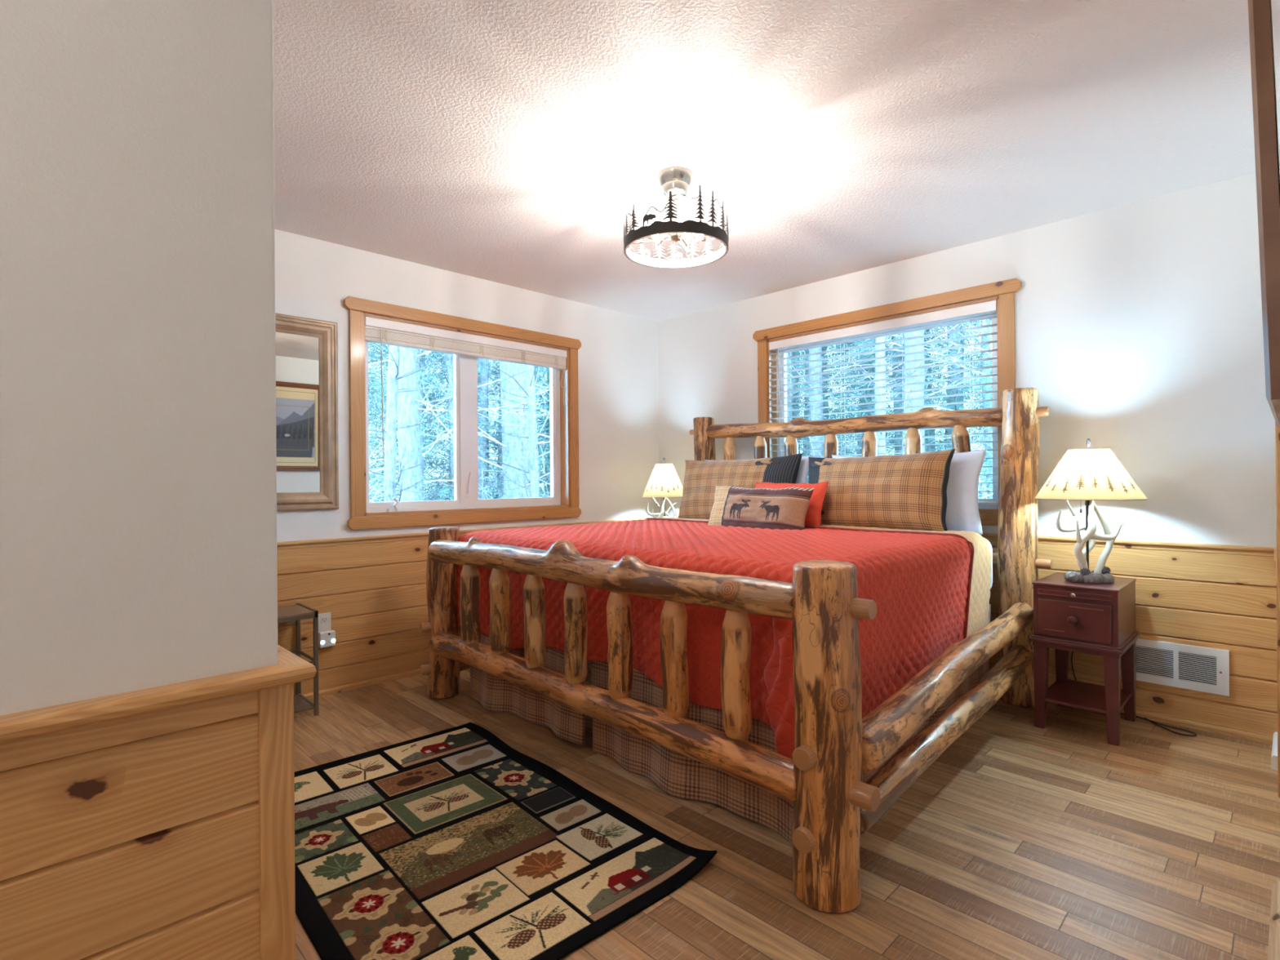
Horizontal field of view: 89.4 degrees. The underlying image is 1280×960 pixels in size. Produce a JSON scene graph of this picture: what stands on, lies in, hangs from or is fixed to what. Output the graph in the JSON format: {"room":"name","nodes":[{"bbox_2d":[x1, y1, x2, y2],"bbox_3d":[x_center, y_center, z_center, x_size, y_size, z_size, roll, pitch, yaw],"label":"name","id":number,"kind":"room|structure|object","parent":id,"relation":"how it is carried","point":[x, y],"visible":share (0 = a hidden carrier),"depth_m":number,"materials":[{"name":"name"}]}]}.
{"room":"cabin bedroom","nodes":[
{"label":"cabin bedroom","id":0,"kind":"room"},
{"bbox_2d":[0,0,277,715],"bbox_3d":[-2.114,-0.067,1.340,1.789,2.440,2.470,0,0,-45],"label":"wall","id":1,"kind":"structure","parent":0,"point":[138,449],"depth_m":0.95,"materials":[{"name":"beige paint"}]},
{"bbox_2d":[0,690,260,959],"bbox_3d":[-1.249,0.721,0.444,1.755,0.772,0.012,0,0,-45],"label":"wainscot","id":2,"kind":"structure","parent":1,"relation":"attached to","point":[135,837],"depth_m":0.94,"materials":[{"name":"brown wood"}]},
{"bbox_2d":[0,644,316,743],"bbox_3d":[-2.069,0.334,1.329,1.834,0.028,2.485,0,0,-45],"label":"trim","id":3,"kind":"structure","parent":1,"relation":"attached to","point":[290,668],"depth_m":0.94,"materials":[{"name":"brown wood"}]},
{"bbox_2d":[257,683,295,959],"bbox_3d":[-0.638,0.739,1.111,0.052,0.807,0.118,0,0,-45],"label":"trim","id":4,"kind":"structure","parent":1,"relation":"attached to","point":[277,890],"depth_m":1.07,"materials":[{"name":"brown wood"}]},
{"bbox_2d":[275,229,659,542],"bbox_3d":[-1.306,-0.072,3.982,4.271,2.440,0.160,0,0,-45],"label":"wall","id":5,"kind":"structure","parent":0,"point":[618,358],"depth_m":4.39,"materials":[{"name":"beige paint"}]},
{"bbox_2d":[275,312,338,511],"bbox_3d":[-1.928,-0.346,3.233,0.804,1.010,0.036,0,0,-45],"label":"wall mirror","id":6,"kind":"object","parent":5,"relation":"attached to","point":[307,444],"visible":0.38,"depth_m":3.41,"materials":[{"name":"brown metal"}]},
{"bbox_2d":[275,331,319,493],"bbox_3d":[-1.938,-0.347,3.240,0.630,0.840,0.008,0,0,-45],"label":"mirror glass","id":7,"kind":"object","parent":6,"relation":"attached to","point":[297,353],"depth_m":3.38,"materials":[{"name":"silver mirror"}]},
{"bbox_2d":[293,668,421,701],"bbox_3d":[-1.073,1.131,4.057,3.495,0.030,0.014,0,0,-45],"label":"baseboard","id":8,"kind":"structure","parent":5,"relation":"attached to","point":[415,672],"depth_m":3.59,"materials":[{"name":"brown wood"}]},
{"bbox_2d":[276,539,461,694],"bbox_3d":[-1.081,0.746,4.074,3.511,0.800,0.016,0,0,-45],"label":"wainscot","id":9,"kind":"structure","parent":5,"relation":"attached to","point":[375,595],"depth_m":3.60,"materials":[{"name":"brown wood"}]},
{"bbox_2d":[318,612,331,632],"bbox_3d":[-1.689,0.771,3.459,0.070,0.116,0.011,0,0,-45],"label":"wall outlet","id":10,"kind":"object","parent":9,"relation":"attached to","point":[324,619],"visible":0.84,"depth_m":3.46,"materials":[{"name":"white plastic"}]},
{"bbox_2d":[320,615,327,622],"bbox_3d":[-1.687,0.744,3.456,0.034,0.034,0.004,0,0,-45],"label":"socket","id":11,"kind":"object","parent":10,"relation":"attached to","point":[323,618],"depth_m":3.45,"materials":[{"name":"white plastic"}]},
{"bbox_2d":[318,630,335,648],"bbox_3d":[-1.668,0.849,3.450,0.080,0.080,0.035,0,0,-45],"label":"night light","id":12,"kind":"object","parent":10,"relation":"attached to","point":[327,638],"visible":1,"depth_m":3.44,"materials":[{"name":"white plastic"}]},
{"bbox_2d":[342,296,581,529],"bbox_3d":[-1.081,-0.371,4.184,1.664,1.283,0.192,0,0,-45],"label":"window","id":13,"kind":"structure","parent":5,"relation":"in","point":[564,420],"depth_m":4.15,"materials":[{"name":"brown wood"}]},
{"bbox_2d":[364,316,568,459],"bbox_3d":[-1.049,-0.521,4.156,1.432,0.806,0.076,0,0,-45],"label":"window blind","id":14,"kind":"object","parent":13,"relation":"attached to","point":[382,331],"visible":0.98,"depth_m":4.04,"materials":[{"name":"white plastic"}]},
{"bbox_2d":[276,517,656,550],"bbox_3d":[-1.079,0.336,4.069,3.511,0.045,0.030,0,0,-45],"label":"trim","id":15,"kind":"structure","parent":5,"relation":"attached to","point":[424,535],"depth_m":3.65,"materials":[{"name":"brown wood"}]},
{"bbox_2d":[273,0,1279,321],"bbox_3d":[-0.213,-1.361,1.903,5.620,0.120,4.670,0,0,-45],"label":"ceiling","id":16,"kind":"structure","parent":0,"point":[513,143],"depth_m":2.37,"materials":[{"name":"white paint"}]},
{"bbox_2d":[623,166,728,268],"bbox_3d":[0.152,-1.139,2.760,0.446,0.328,0.446,0,0,9],"label":"ceiling light","id":17,"kind":"object","parent":16,"relation":"attached to","point":[675,182],"visible":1,"depth_m":2.71,"materials":[{"name":"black metal"}]},
{"bbox_2d":[684,243,690,252],"bbox_3d":[0.212,-1.029,2.865,0.023,0.032,0.023,0,0,-45],"label":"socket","id":18,"kind":"object","parent":17,"relation":"attached to","point":[687,249],"depth_m":2.86,"materials":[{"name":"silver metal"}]},
{"bbox_2d":[293,668,1279,959],"bbox_3d":[-0.194,1.199,1.902,5.620,0.120,4.670,0,0,-45],"label":"floor","id":19,"kind":"structure","parent":0,"point":[1021,840],"depth_m":2.00,"materials":[{"name":"brown wood"}]},
{"bbox_2d":[277,603,319,715],"bbox_3d":[-1.904,0.896,3.033,0.655,0.512,0.282,0,0,-45],"label":"side table","id":20,"kind":"object","parent":19,"relation":"on","point":[299,611],"visible":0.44,"depth_m":3.16,"materials":[{"name":"black metal"}]},
{"bbox_2d":[293,722,717,959],"bbox_3d":[-0.645,1.120,2.141,1.038,0.046,1.564,0,0,-45],"label":"area rug","id":21,"kind":"object","parent":19,"relation":"on","point":[458,842],"visible":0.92,"depth_m":1.94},
{"bbox_2d":[420,387,1053,913],"bbox_3d":[0.490,0.339,3.294,2.338,1.593,2.578,0,0,-45],"label":"bed","id":22,"kind":"object","parent":19,"relation":"on","point":[833,744],"visible":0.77,"depth_m":2.25,"materials":[{"name":"brown wood"}]},
{"bbox_2d":[586,660,591,671],"bbox_3d":[0.429,0.703,3.371,1.805,0.225,2.018,0,0,-45],"label":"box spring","id":23,"kind":"object","parent":22,"relation":"on","point":[588,662],"visible":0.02,"depth_m":2.74,"materials":[{"name":"brown fabric"}]},
{"bbox_2d":[470,604,991,843],"bbox_3d":[0.430,0.884,3.304,1.839,0.497,2.032,0,0,-45],"label":"bed skirt","id":24,"kind":"object","parent":23,"relation":"attached to","point":[677,775],"visible":0.24,"depth_m":2.48,"materials":[{"name":"brown fabric"}]},
{"bbox_2d":[982,537,992,588],"bbox_3d":[0.430,0.438,3.357,1.790,0.298,2.062,0,0,-45],"label":"mattress","id":25,"kind":"object","parent":23,"relation":"on","point":[990,548],"visible":0.08,"depth_m":3.20,"materials":[{"name":"white fabric"}]},
{"bbox_2d":[456,516,991,759],"bbox_3d":[0.376,0.582,3.282,1.806,0.655,2.243,0,0,-45],"label":"quilt","id":26,"kind":"object","parent":25,"relation":"on","point":[930,590],"visible":0.59,"depth_m":2.50,"materials":[{"name":"red fabric"}]},
{"bbox_2d":[678,453,802,519],"bbox_3d":[0.630,0.068,4.252,0.277,0.456,0.927,0,0,-45],"label":"pillow sham","id":27,"kind":"object","parent":26,"relation":"on","point":[701,477],"visible":0.59,"depth_m":4.22,"materials":[{"name":"brown fabric"}]},
{"bbox_2d":[707,485,813,529],"bbox_3d":[0.661,0.174,3.673,0.180,0.280,0.673,0,0,-45],"label":"pillow","id":28,"kind":"object","parent":26,"relation":"on","point":[782,508],"visible":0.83,"depth_m":3.59,"materials":[{"name":"fabric"}]},
{"bbox_2d":[754,480,828,526],"bbox_3d":[0.835,0.143,3.712,0.159,0.271,0.477,0,0,-45],"label":"throw pillow","id":29,"kind":"object","parent":26,"relation":"on","point":[813,517],"visible":0.36,"depth_m":3.57,"materials":[{"name":"red fabric"}]},
{"bbox_2d":[808,448,955,531],"bbox_3d":[1.284,0.066,3.584,0.284,0.446,0.866,0,0,-45],"label":"pillow sham","id":30,"kind":"object","parent":26,"relation":"on","point":[891,491],"visible":0.87,"depth_m":3.41,"materials":[{"name":"brown fabric"}]},
{"bbox_2d":[704,455,811,483],"bbox_3d":[0.746,0.066,4.305,0.146,0.436,0.861,0,0,-45],"label":"bed pillow","id":31,"kind":"object","parent":25,"relation":"on","point":[802,477],"visible":0.05,"depth_m":4.03,"materials":[{"name":"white fabric"}]},
{"bbox_2d":[831,448,986,534],"bbox_3d":[1.447,0.060,3.598,0.150,0.433,0.881,0,0,-45],"label":"bed pillow","id":32,"kind":"object","parent":25,"relation":"on","point":[962,513],"visible":0.18,"depth_m":3.32,"materials":[{"name":"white fabric"}]},
{"bbox_2d":[1028,572,1140,746],"bbox_3d":[2.042,0.793,2.972,0.466,0.660,0.348,0,0,-45],"label":"nightstand","id":33,"kind":"object","parent":19,"relation":"on","point":[1092,619],"visible":1,"depth_m":2.87,"materials":[{"name":"red paint"}]},
{"bbox_2d":[1037,588,1111,601],"bbox_3d":[1.900,0.504,2.836,0.043,0.024,0.274,0,0,-45],"label":"drawer","id":34,"kind":"object","parent":33,"relation":"on","point":[1060,594],"depth_m":2.83,"materials":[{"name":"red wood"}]},
{"bbox_2d":[1045,679,1132,714],"bbox_3d":[2.056,0.994,2.984,0.399,0.014,0.296,0,0,-45],"label":"shelf","id":35,"kind":"object","parent":33,"relation":"attached to","point":[1071,693],"depth_m":2.96,"materials":[{"name":"red paint"}]},
{"bbox_2d":[1034,438,1148,583],"bbox_3d":[2.055,0.136,2.960,0.427,0.653,0.427,0,0,-8],"label":"table lamp","id":36,"kind":"object","parent":33,"relation":"on","point":[1089,475],"visible":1,"depth_m":2.90,"materials":[{"name":"beige fabric"}]},
{"bbox_2d":[1071,651,1196,736],"bbox_3d":[2.304,0.950,3.036,0.076,0.340,0.495,0,0,-29],"label":"power cord","id":37,"kind":"object","parent":19,"relation":"on","point":[1144,718],"visible":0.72,"depth_m":2.93,"materials":[{"name":"black rubber"}]},
{"bbox_3d":[0.166,0.807,4.871,0.466,0.660,0.348,0,0,-45],"label":"nightstand","id":38,"kind":"object","parent":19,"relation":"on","visible":0},
{"bbox_2d":[641,457,683,518],"bbox_3d":[0.184,0.154,4.873,0.340,0.647,0.340,0,0,-8],"label":"table lamp","id":39,"kind":"object","parent":38,"relation":"on","point":[664,482],"visible":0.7,"depth_m":4.79,"materials":[{"name":"beige fabric"}]},
{"bbox_2d":[657,166,1279,546],"bbox_3d":[1.559,-0.093,4.003,0.160,2.440,3.832,0,0,-45],"label":"wall","id":40,"kind":"structure","parent":0,"point":[1139,325],"depth_m":3.10,"materials":[{"name":"beige paint"}]},
{"bbox_2d":[752,278,1022,525],"bbox_3d":[1.472,-0.405,4.066,0.192,1.313,1.700,0,0,-45],"label":"window","id":41,"kind":"structure","parent":40,"relation":"in","point":[1005,320],"depth_m":3.77,"materials":[{"name":"brown wood"}]},
{"bbox_2d":[768,300,998,505],"bbox_3d":[1.437,-0.414,4.033,0.069,1.113,1.456,0,0,-45],"label":"window blind","id":42,"kind":"object","parent":41,"relation":"attached to","point":[988,307],"visible":0.68,"depth_m":3.94,"materials":[{"name":"white plastic"}]},
{"bbox_2d":[979,533,1275,556],"bbox_3d":[1.438,0.317,3.993,0.030,0.045,3.672,0,0,-45],"label":"trim","id":43,"kind":"structure","parent":40,"relation":"attached to","point":[1118,544],"depth_m":2.97,"materials":[{"name":"brown wood"}]},
{"bbox_2d":[988,541,1277,737],"bbox_3d":[1.452,0.728,3.992,0.016,0.800,3.656,0,0,-45],"label":"wainscot","id":44,"kind":"structure","parent":40,"relation":"attached to","point":[1223,602],"depth_m":2.90,"materials":[{"name":"brown wood"}]},
{"bbox_2d":[1135,638,1229,696],"bbox_3d":[2.443,0.847,2.965,0.016,0.198,0.381,0,0,-45],"label":"wall heater","id":45,"kind":"object","parent":44,"relation":"attached to","point":[1200,668],"visible":0.77,"depth_m":2.94,"materials":[{"name":"white paint"}]},
{"bbox_2d":[1120,706,1273,745],"bbox_3d":[1.419,1.113,4.007,0.014,0.030,3.584,0,0,-45],"label":"baseboard","id":46,"kind":"structure","parent":40,"relation":"attached to","point":[1153,717],"depth_m":2.88,"materials":[{"name":"brown wood"}]},
{"bbox_3d":[1.141,-0.091,0.537,5.300,2.440,0.838,0,0,-45],"label":"wall","id":47,"kind":"structure","parent":0,"visible":0},
{"bbox_2d":[1248,0,1279,428],"bbox_3d":[1.368,-0.589,1.400,0.960,0.911,0.051,0,0,-45],"label":"framed print","id":48,"kind":"object","parent":47,"relation":"attached to","point":[1260,11],"visible":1,"depth_m":1.06,"materials":[{"name":"brown wood"}]},
{"bbox_2d":[1267,881,1279,959],"bbox_3d":[1.016,1.085,1.029,1.800,0.090,0.050,0,0,-45],"label":"baseboard","id":49,"kind":"structure","parent":47,"relation":"attached to","point":[1273,948],"depth_m":1.51,"materials":[{"name":"brown wood"}]},
{"bbox_2d":[1271,731,1277,770],"bbox_3d":[2.583,1.091,2.601,0.329,0.055,0.058,0,0,-45],"label":"baseboard","id":50,"kind":"structure","parent":47,"relation":"attached to","point":[1274,748],"depth_m":2.52,"materials":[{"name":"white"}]},
{"bbox_2d":[1275,421,1279,797],"bbox_3d":[2.296,0.061,2.298,0.095,2.120,0.052,0,0,-45],"label":"trim","id":51,"kind":"structure","parent":47,"relation":"attached to","point":[1277,428],"depth_m":2.28,"materials":[{"name":"brown wood"}]},
{"label":"outside","id":52,"kind":"structure","parent":0,"visible":0},
{"bbox_3d":[-5.065,1.928,14.189,85.000,0.300,100.000,0,0,-45],"label":"floor","id":53,"kind":"structure","parent":52,"visible":0},
{"bbox_2d":[368,342,423,497],"bbox_3d":[-6.655,-4.979,12.825,6.877,16.168,5.535,0,0,18],"label":"pine tree","id":54,"kind":"object","parent":53,"relation":"on","point":[368,342],"visible":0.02,"depth_m":13.02,"materials":[{"name":"green plant"}]},
{"bbox_2d":[368,342,443,502],"bbox_3d":[-5.338,-3.344,12.722,5.206,12.238,4.190,0,0,-28],"label":"pine tree","id":55,"kind":"object","parent":53,"relation":"on","point":[374,343],"visible":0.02,"depth_m":12.49,"materials":[{"name":"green plant"}]},
{"bbox_2d":[368,343,449,502],"bbox_3d":[-4.846,-2.466,10.030,4.385,8.684,4.147,0,0,-25],"label":"pine tree","id":56,"kind":"object","parent":53,"relation":"on","point":[379,344],"visible":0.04,"depth_m":9.46,"materials":[{"name":"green plant"}]},
{"bbox_2d":[368,342,454,501],"bbox_3d":[-5.104,-3.943,10.425,5.812,13.665,4.678,0,0,-33],"label":"pine tree","id":57,"kind":"object","parent":53,"relation":"on","point":[371,351],"visible":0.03,"depth_m":10.49,"materials":[{"name":"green plant"}]},
{"bbox_2d":[368,342,493,502],"bbox_3d":[-4.667,-3.482,10.097,4.551,10.876,4.162,0,0,20],"label":"pine tree","id":58,"kind":"object","parent":53,"relation":"on","point":[369,342],"visible":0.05,"depth_m":10.37,"materials":[{"name":"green plant"}]},
{"bbox_2d":[368,344,494,501],"bbox_3d":[-4.101,-2.609,11.026,4.528,8.967,4.282,0,0,-14],"label":"pine tree","id":59,"kind":"object","parent":53,"relation":"on","point":[372,495],"visible":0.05,"depth_m":11.37,"materials":[{"name":"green plant"}]},
{"bbox_2d":[368,346,497,499],"bbox_3d":[-5.735,-4.986,14.543,6.877,16.168,5.535,0,0,-24],"label":"pine tree","id":60,"kind":"object","parent":53,"relation":"on","point":[384,346],"visible":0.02,"depth_m":14.01,"materials":[{"name":"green plant"}]},
{"bbox_2d":[368,343,499,502],"bbox_3d":[-4.739,-3.644,12.523,5.506,12.945,4.432,0,0,15],"label":"pine tree","id":61,"kind":"object","parent":53,"relation":"on","point":[377,344],"visible":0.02,"depth_m":11.98,"materials":[{"name":"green plant"}]},
{"bbox_2d":[368,349,501,501],"bbox_3d":[-3.599,-2.296,9.711,3.908,8.131,4.395,0,0,-18],"label":"pine tree","id":62,"kind":"object","parent":53,"relation":"on","point":[419,357],"visible":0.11,"depth_m":9.84,"materials":[{"name":"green plant"}]},
{"bbox_2d":[368,342,534,502],"bbox_3d":[-2.120,-1.744,6.146,3.366,7.005,3.786,0,0,17],"label":"pine tree","id":63,"kind":"object","parent":53,"relation":"on","point":[390,447],"visible":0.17,"depth_m":6.07,"materials":[{"name":"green plant"}]},
{"bbox_2d":[368,344,543,500],"bbox_3d":[-3.293,-2.324,10.478,3.933,8.184,4.424,0,0,41],"label":"pine tree","id":64,"kind":"object","parent":53,"relation":"on","point":[448,380],"visible":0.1,"depth_m":10.34,"materials":[{"name":"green plant"}]},
{"bbox_2d":[368,350,546,501],"bbox_3d":[-4.057,-4.998,15.750,6.877,16.168,5.535,0,0,-27],"label":"pine tree","id":65,"kind":"object","parent":53,"relation":"on","point":[423,350],"visible":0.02,"depth_m":15.24,"materials":[{"name":"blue plant"}]},
{"bbox_2d":[368,346,550,502],"bbox_3d":[-2.759,-3.845,7.307,4.852,11.596,4.438,0,0,-26],"label":"pine tree","id":66,"kind":"object","parent":53,"relation":"on","point":[409,414],"visible":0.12,"depth_m":7.40,"materials":[{"name":"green plant"}]},
{"bbox_2d":[368,349,551,501],"bbox_3d":[-2.572,-4.705,12.228,6.567,15.440,5.286,0,0,-5],"label":"pine tree","id":67,"kind":"object","parent":53,"relation":"on","point":[443,361],"visible":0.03,"depth_m":11.42,"materials":[{"name":"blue plant"}]},
{"bbox_2d":[368,351,550,498],"bbox_3d":[-1.860,-5.068,9.332,4.485,13.660,4.794,0,0,41],"label":"pine tree","id":68,"kind":"object","parent":53,"relation":"on","point":[520,447],"visible":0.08,"depth_m":9.16,"materials":[{"name":"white plant"}]},
{"bbox_2d":[377,357,551,499],"bbox_3d":[-1.495,-1.749,7.542,3.366,7.005,3.786,0,0,25],"label":"pine tree","id":69,"kind":"object","parent":53,"relation":"on","point":[534,471],"visible":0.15,"depth_m":7.50,"materials":[{"name":"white plant"}]},
{"bbox_2d":[383,350,550,500],"bbox_3d":[-2.488,-2.419,11.170,4.318,8.553,4.084,0,0,30],"label":"pine tree","id":70,"kind":"object","parent":53,"relation":"on","point":[482,366],"visible":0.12,"depth_m":10.82,"materials":[{"name":"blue plant"}]},
{"bbox_2d":[385,350,549,499],"bbox_3d":[-3.348,-3.619,13.555,4.403,12.861,5.470,0,0,-18],"label":"pine tree","id":71,"kind":"object","parent":53,"relation":"on","point":[420,350],"visible":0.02,"depth_m":13.44,"materials":[{"name":"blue plant"}]},
{"bbox_2d":[421,351,545,500],"bbox_3d":[-4.628,-4.993,17.628,5.535,16.168,6.877,0,0,-26],"label":"pine tree","id":72,"kind":"object","parent":53,"relation":"on","point":[433,352],"visible":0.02,"depth_m":16.69,"materials":[{"name":"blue plant"}]},
{"bbox_2d":[421,353,550,498],"bbox_3d":[-2.242,-4.096,11.723,4.634,12.110,5.067,0,0,-43],"label":"pine tree","id":73,"kind":"object","parent":53,"relation":"on","point":[500,453],"visible":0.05,"depth_m":11.62,"materials":[{"name":"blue plant"}]},
{"bbox_2d":[423,360,550,498],"bbox_3d":[-2.086,-2.747,13.036,4.402,9.219,4.655,0,0,9],"label":"pine tree","id":74,"kind":"object","parent":53,"relation":"on","point":[490,360],"visible":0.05,"depth_m":12.78,"materials":[{"name":"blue plant"}]},
{"bbox_2d":[422,359,551,497],"bbox_3d":[-2.484,-2.658,12.217,4.779,8.841,4.248,0,0,-23],"label":"pine tree","id":75,"kind":"object","parent":53,"relation":"on","point":[477,359],"visible":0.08,"depth_m":11.80,"materials":[{"name":"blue plant"}]},
{"bbox_2d":[433,360,551,500],"bbox_3d":[-1.783,-4.459,12.911,5.080,14.840,6.312,0,0,3],"label":"pine tree","id":76,"kind":"object","parent":53,"relation":"on","point":[546,370],"visible":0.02,"depth_m":12.63,"materials":[{"name":"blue plant"}]},
{"bbox_2d":[488,368,550,497],"bbox_3d":[-1.417,-3.936,14.305,4.650,13.584,5.778,0,0,3],"label":"pine tree","id":77,"kind":"object","parent":53,"relation":"on","point":[537,368],"visible":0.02,"depth_m":13.07,"materials":[{"name":"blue plant"}]},
{"bbox_2d":[488,368,550,496],"bbox_3d":[-1.444,-2.353,12.606,4.441,8.216,3.948,0,0,37],"label":"pine tree","id":78,"kind":"object","parent":53,"relation":"on","point":[491,368],"visible":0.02,"depth_m":12.24,"materials":[{"name":"green plant"}]},
{"bbox_2d":[490,366,550,496],"bbox_3d":[-1.310,-2.324,13.268,3.983,8.341,4.212,0,0,7],"label":"pine tree","id":79,"kind":"object","parent":53,"relation":"on","point":[535,366],"visible":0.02,"depth_m":13.16,"materials":[{"name":"green plant"}]},
{"bbox_2d":[790,350,834,456],"bbox_3d":[2.056,-4.571,14.295,5.149,15.039,6.396,0,0,3],"label":"pine tree","id":80,"kind":"object","parent":53,"relation":"on","point":[802,350],"visible":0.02,"depth_m":13.13,"materials":[{"name":"green plant"}]},
{"bbox_2d":[786,343,864,475],"bbox_3d":[2.547,-2.639,12.358,4.264,8.928,4.508,0,0,44],"label":"pine tree","id":81,"kind":"object","parent":53,"relation":"on","point":[788,353],"visible":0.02,"depth_m":11.90,"materials":[{"name":"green plant"}]},
{"bbox_2d":[793,342,885,456],"bbox_3d":[3.731,-4.681,13.940,6.496,15.272,5.228,0,0,14],"label":"pine tree","id":82,"kind":"object","parent":53,"relation":"on","point":[855,342],"visible":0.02,"depth_m":13.30,"materials":[{"name":"green plant"}]},
{"bbox_2d":[786,336,896,483],"bbox_3d":[3.204,-3.702,12.353,4.431,12.943,5.505,0,0,19],"label":"pine tree","id":83,"kind":"object","parent":53,"relation":"on","point":[806,358],"visible":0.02,"depth_m":11.89,"materials":[{"name":"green plant"}]},
{"bbox_2d":[799,344,893,453],"bbox_3d":[4.263,-5.059,16.789,6.877,16.168,5.535,0,0,32],"label":"pine tree","id":84,"kind":"object","parent":53,"relation":"on","point":[835,344],"visible":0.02,"depth_m":16.41,"materials":[{"name":"green plant"}]},
{"bbox_2d":[786,341,916,474],"bbox_3d":[1.665,-1.772,7.851,3.786,7.005,3.366,0,0,23],"label":"pine tree","id":85,"kind":"object","parent":53,"relation":"on","point":[916,341],"visible":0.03,"depth_m":7.83,"materials":[{"name":"green plant"}]},
{"bbox_2d":[786,338,933,481],"bbox_3d":[2.900,-3.857,11.454,4.415,11.536,4.828,0,0,-21],"label":"pine tree","id":86,"kind":"object","parent":53,"relation":"on","point":[815,446],"visible":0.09,"depth_m":11.29,"materials":[{"name":"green plant"}]},
{"bbox_2d":[789,328,947,478],"bbox_3d":[4.303,-3.571,12.161,4.317,12.609,5.363,0,0,3],"label":"pine tree","id":87,"kind":"object","parent":53,"relation":"on","point":[869,340],"visible":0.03,"depth_m":12.07,"materials":[{"name":"green plant"}]},
{"bbox_2d":[792,332,980,488],"bbox_3d":[4.063,-2.054,11.723,3.891,7.706,3.680,0,0,-24],"label":"pine tree","id":88,"kind":"object","parent":53,"relation":"on","point":[873,406],"visible":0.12,"depth_m":11.35,"materials":[{"name":"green plant"}]},
{"bbox_2d":[799,329,978,487],"bbox_3d":[5.349,-5.067,14.953,5.535,16.168,6.877,0,0,25],"label":"pine tree","id":89,"kind":"object","parent":53,"relation":"on","point":[930,330],"visible":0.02,"depth_m":14.83,"materials":[{"name":"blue plant"}]},
{"bbox_2d":[795,324,987,498],"bbox_3d":[2.722,-1.780,6.980,3.366,7.005,3.786,0,0,-12],"label":"pine tree","id":90,"kind":"object","parent":53,"relation":"on","point":[878,384],"visible":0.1,"depth_m":6.82,"materials":[{"name":"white plant"}]},
{"bbox_2d":[804,318,991,497],"bbox_3d":[4.994,-4.786,10.897,6.592,15.499,5.306,0,0,-26],"label":"pine tree","id":91,"kind":"object","parent":53,"relation":"on","point":[930,332],"visible":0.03,"depth_m":10.74,"materials":[{"name":"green plant"}]},
{"bbox_2d":[821,320,991,498],"bbox_3d":[5.403,-3.724,10.810,5.218,10.858,5.869,0,0,-19],"label":"pine tree","id":92,"kind":"object","parent":53,"relation":"on","point":[956,328],"visible":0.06,"depth_m":10.49,"materials":[{"name":"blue plant"}]},
{"bbox_2d":[822,321,991,498],"bbox_3d":[4.672,-3.506,12.041,4.262,12.449,5.295,0,0,-1],"label":"pine tree","id":93,"kind":"object","parent":53,"relation":"on","point":[927,333],"visible":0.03,"depth_m":11.44,"materials":[{"name":"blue plant"}]},
{"bbox_2d":[825,324,991,496],"bbox_3d":[6.150,-5.074,14.332,5.535,16.168,6.877,0,0,8],"label":"pine tree","id":94,"kind":"object","parent":53,"relation":"on","point":[966,325],"visible":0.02,"depth_m":13.72,"materials":[{"name":"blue plant"}]},
{"bbox_2d":[827,324,991,493],"bbox_3d":[4.750,-2.579,11.046,4.121,8.575,4.635,0,0,-38],"label":"pine tree","id":95,"kind":"object","parent":53,"relation":"on","point":[962,324],"visible":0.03,"depth_m":10.80,"materials":[{"name":"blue plant"}]},
{"bbox_2d":[844,321,992,498],"bbox_3d":[3.582,-2.315,8.422,2.831,8.066,2.648,0,0,34],"label":"pine tree","id":96,"kind":"object","parent":53,"relation":"on","point":[915,402],"visible":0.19,"depth_m":8.31,"materials":[{"name":"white plant"}]},
{"bbox_2d":[867,320,992,498],"bbox_3d":[4.598,-3.309,8.085,4.342,10.375,3.971,0,0,-1],"label":"pine tree","id":97,"kind":"object","parent":53,"relation":"on","point":[976,348],"visible":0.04,"depth_m":7.91,"materials":[{"name":"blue plant"}]},
{"bbox_2d":[888,319,992,498],"bbox_3d":[5.863,-4.270,9.647,5.166,12.345,4.725,0,0,-32],"label":"pine tree","id":98,"kind":"object","parent":53,"relation":"on","point":[989,319],"visible":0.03,"depth_m":10.27,"materials":[{"name":"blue plant"}]},
{"bbox_2d":[924,321,991,493],"bbox_3d":[6.130,-4.198,11.219,4.819,14.076,5.987,0,0,-44],"label":"pine tree","id":99,"kind":"object","parent":53,"relation":"on","point":[941,331],"visible":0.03,"depth_m":10.98,"materials":[{"name":"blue plant"}]},
{"bbox_2d":[924,318,992,498],"bbox_3d":[4.926,-1.994,9.571,3.614,7.569,3.822,0,0,-20],"label":"pine tree","id":100,"kind":"object","parent":53,"relation":"on","point":[983,362],"visible":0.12,"depth_m":9.63,"materials":[{"name":"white plant"}]},
{"bbox_2d":[930,320,991,497],"bbox_3d":[7.844,-5.086,13.538,6.877,16.168,5.535,0,0,-29],"label":"pine tree","id":101,"kind":"object","parent":53,"relation":"on","point":[977,321],"visible":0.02,"depth_m":14.00,"materials":[{"name":"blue plant"}]},
{"bbox_2d":[936,319,992,497],"bbox_3d":[6.119,-3.346,9.237,4.122,12.040,5.121,0,0,12],"label":"pine tree","id":102,"kind":"object","parent":53,"relation":"on","point":[958,391],"visible":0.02,"depth_m":9.79,"materials":[{"name":"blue plant"}]},
{"bbox_2d":[942,320,992,497],"bbox_3d":[3.772,-1.402,6.242,3.044,6.374,3.219,0,0,5],"label":"pine tree","id":103,"kind":"object","parent":53,"relation":"on","point":[988,473],"visible":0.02,"depth_m":6.17,"materials":[{"name":"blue plant"}]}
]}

